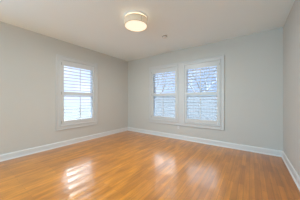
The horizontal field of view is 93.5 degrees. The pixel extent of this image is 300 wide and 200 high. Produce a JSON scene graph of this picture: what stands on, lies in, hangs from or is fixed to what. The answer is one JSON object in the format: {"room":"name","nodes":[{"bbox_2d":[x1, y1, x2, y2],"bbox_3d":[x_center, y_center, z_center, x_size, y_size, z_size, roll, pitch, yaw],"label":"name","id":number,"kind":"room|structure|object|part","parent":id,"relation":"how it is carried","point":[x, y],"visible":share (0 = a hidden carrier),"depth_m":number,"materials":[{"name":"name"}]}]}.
{"room":"empty bedroom","nodes":[
{"label":"empty bedroom","id":0,"kind":"room"},
{"bbox_2d":[0,21,127,154],"bbox_3d":[-2.842,-0.151,2.257,0.150,2.440,7.150,0,0,36],"label":"wall","id":1,"kind":"structure","parent":0,"point":[27,57],"depth_m":2.93,"materials":[{"name":"paint"}]},
{"bbox_2d":[0,127,127,161],"bbox_3d":[-1.969,1.012,3.324,0.028,0.114,4.100,0,0,36],"label":"baseboard","id":2,"kind":"structure","parent":1,"relation":"attached to","point":[12,155],"depth_m":3.11,"materials":[{"name":"paint"}]},
{"bbox_2d":[56,54,97,130],"bbox_3d":[-1.790,-0.169,3.574,0.027,1.713,1.050,0,0,36],"label":"trim","id":3,"kind":"structure","parent":1,"relation":"attached to","point":[58,56],"depth_m":3.25,"materials":[{"name":"paint"}]},
{"bbox_2d":[64,71,91,117],"bbox_3d":[-1.895,-0.166,3.649,0.170,1.520,0.872,0,0,36],"label":"window","id":4,"kind":"structure","parent":1,"relation":"in","point":[91,71],"depth_m":3.94,"materials":[{"name":"plastic"}]},
{"bbox_2d":[60,58,95,126],"bbox_3d":[-1.786,-0.169,3.571,0.091,1.561,0.898,0,0,36],"label":"plantation shutter","id":5,"kind":"object","parent":4,"relation":"attached to","point":[63,62],"visible":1,"depth_m":3.52,"materials":[{"name":"paint"}]},
{"bbox_3d":[-1.792,-0.859,3.575,0.028,0.119,0.728,0,0,36],"label":"rail","id":6,"kind":"part","parent":5,"relation":"part of","materials":[{"name":"paint"}]},
{"bbox_3d":[-1.792,-0.157,3.575,0.028,0.072,0.728,0,0,36],"label":"divider rail","id":7,"kind":"part","parent":5,"relation":"part of","materials":[{"name":"paint"}]},
{"bbox_3d":[-1.792,0.532,3.575,0.028,0.097,0.728,0,0,36],"label":"rail","id":8,"kind":"part","parent":5,"relation":"part of","materials":[{"name":"paint"}]},
{"bbox_3d":[-1.864,0.223,3.627,0.030,0.714,0.844,0,0,36],"label":"sash","id":9,"kind":"part","parent":4,"relation":"part of","materials":[{"name":"glass"}]},
{"bbox_3d":[-1.892,-0.505,3.647,0.030,0.814,0.844,0,0,36],"label":"sash","id":10,"kind":"part","parent":4,"relation":"part of","materials":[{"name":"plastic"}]},
{"bbox_2d":[0,0,294,60],"bbox_3d":[-1.182,-1.431,0.977,4.340,0.120,7.300,0,0,36],"label":"ceiling","id":11,"kind":"structure","parent":0,"point":[95,25],"depth_m":2.43,"materials":[{"name":"paint"}]},
{"bbox_2d":[124,11,147,31],"bbox_3d":[-0.234,-1.300,2.358,0.392,0.142,0.392,0,0,36],"label":"ceiling light","id":12,"kind":"object","parent":11,"relation":"attached to","point":[135,21],"visible":1,"depth_m":2.25,"materials":[{"name":"white glass"}]},
{"bbox_3d":[-0.234,-1.282,2.358,0.374,0.106,0.374,0,0,36],"label":"lamp shade","id":13,"kind":"part","parent":12,"relation":"part of","materials":[{"name":"white glass"}]},
{"bbox_2d":[125,20,146,30],"bbox_3d":[-0.234,-1.234,2.358,0.362,0.006,0.362,0,0,36],"label":"diffuser","id":14,"kind":"object","parent":12,"relation":"attached to","point":[132,25],"depth_m":2.33,"materials":[{"name":"white glass"}]},
{"bbox_2d":[0,130,299,199],"bbox_3d":[-1.182,1.129,0.977,4.340,0.120,7.300,0,0,36],"label":"floor","id":15,"kind":"structure","parent":0,"point":[125,165],"depth_m":2.08,"materials":[{"name":"brown wood"}]},
{"bbox_2d":[128,27,282,150],"bbox_3d":[0.899,-0.151,3.884,4.040,2.440,0.150,0,0,36],"label":"wall","id":16,"kind":"structure","parent":0,"point":[253,63],"depth_m":3.04,"materials":[{"name":"paint"}]},
{"bbox_2d":[154,74,174,115],"bbox_3d":[0.479,-0.166,4.234,0.872,1.520,0.170,0,0,36],"label":"window","id":17,"kind":"structure","parent":16,"relation":"in","point":[154,74],"depth_m":4.43,"materials":[{"name":"plastic"}]},
{"bbox_2d":[151,65,177,121],"bbox_3d":[0.401,-0.169,4.125,0.898,1.561,0.091,0,0,36],"label":"plantation shutter","id":18,"kind":"object","parent":17,"relation":"attached to","point":[172,69],"visible":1,"depth_m":4.08,"materials":[{"name":"paint"}]},
{"bbox_3d":[0.405,-0.859,4.130,0.728,0.119,0.028,0,0,36],"label":"rail","id":19,"kind":"part","parent":18,"relation":"part of","materials":[{"name":"paint"}]},
{"bbox_3d":[0.405,-0.157,4.130,0.728,0.072,0.028,0,0,36],"label":"divider rail","id":20,"kind":"part","parent":18,"relation":"part of","materials":[{"name":"paint"}]},
{"bbox_3d":[0.405,0.532,4.130,0.728,0.097,0.028,0,0,36],"label":"rail","id":21,"kind":"part","parent":18,"relation":"part of","materials":[{"name":"paint"}]},
{"bbox_2d":[149,55,223,129],"bbox_3d":[0.835,-0.169,3.820,2.102,1.713,0.027,0,0,36],"label":"trim","id":22,"kind":"structure","parent":16,"relation":"attached to","point":[180,64],"depth_m":3.79,"materials":[{"name":"paint"}]},
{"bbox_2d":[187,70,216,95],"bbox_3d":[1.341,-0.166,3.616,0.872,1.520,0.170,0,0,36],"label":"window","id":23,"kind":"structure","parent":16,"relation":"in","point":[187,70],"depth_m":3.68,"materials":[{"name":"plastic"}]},
{"bbox_2d":[183,59,220,126],"bbox_3d":[1.263,-0.169,3.508,0.898,1.561,0.091,0,0,36],"label":"plantation shutter","id":24,"kind":"object","parent":23,"relation":"attached to","point":[217,62],"visible":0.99,"depth_m":3.47,"materials":[{"name":"paint"}]},
{"bbox_3d":[1.267,-0.859,3.513,0.728,0.119,0.028,0,0,36],"label":"rail","id":25,"kind":"part","parent":24,"relation":"part of","materials":[{"name":"paint"}]},
{"bbox_3d":[1.267,-0.157,3.513,0.728,0.072,0.028,0,0,36],"label":"divider rail","id":26,"kind":"part","parent":24,"relation":"part of","materials":[{"name":"paint"}]},
{"bbox_3d":[1.267,0.532,3.513,0.728,0.097,0.028,0,0,36],"label":"rail","id":27,"kind":"part","parent":24,"relation":"part of","materials":[{"name":"paint"}]},
{"bbox_3d":[1.319,0.223,3.586,0.844,0.714,0.030,0,0,36],"label":"sash","id":28,"kind":"part","parent":23,"relation":"part of","materials":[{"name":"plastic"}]},
{"bbox_2d":[128,127,281,156],"bbox_3d":[0.847,1.012,3.811,4.040,0.114,0.028,0,0,36],"label":"baseboard","id":29,"kind":"structure","parent":16,"relation":"attached to","point":[260,150],"depth_m":3.30,"materials":[{"name":"paint"}]},
{"bbox_2d":[283,0,299,176],"bbox_3d":[0.565,-0.151,-0.182,0.150,2.440,7.150,0,0,36],"label":"wall","id":30,"kind":"structure","parent":0,"point":[291,28],"depth_m":2.05,"materials":[{"name":"paint"}]},
{"bbox_2d":[282,151,299,190],"bbox_3d":[0.449,1.012,-0.191,0.028,0.114,7.000,0,0,36],"label":"baseboard","id":31,"kind":"structure","parent":30,"relation":"attached to","point":[295,176],"depth_m":2.00,"materials":[{"name":"paint"}]},
{"label":"outside","id":32,"kind":"structure","parent":0,"visible":0},
{"bbox_2d":[64,106,90,120],"bbox_3d":[6.780,1.669,15.569,60.000,0.100,54.000,0,0,36],"label":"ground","id":33,"kind":"structure","parent":32,"point":[73,111],"depth_m":16.93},
{"bbox_2d":[155,72,174,93],"bbox_3d":[1.227,-1.315,19.685,6.168,5.975,5.530,0,0,-27],"label":"bare tree","id":34,"kind":"object","parent":33,"relation":"on","point":[170,72],"visible":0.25,"depth_m":18.64,"materials":[{"name":"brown plant"}]},
{"bbox_2d":[155,96,216,120],"bbox_3d":[2.337,0.614,8.504,16.100,2.010,0.162,0,0,36],"label":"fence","id":35,"kind":"object","parent":33,"relation":"on","point":[207,107],"visible":0.06,"depth_m":8.26,"materials":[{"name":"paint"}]},
{"bbox_2d":[164,66,216,91],"bbox_3d":[4.168,-1.460,11.389,6.713,6.267,6.523,0,0,12],"label":"bare tree","id":36,"kind":"object","parent":33,"relation":"on","point":[206,76],"visible":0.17,"depth_m":11.59,"materials":[{"name":"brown plant"}]}
]}

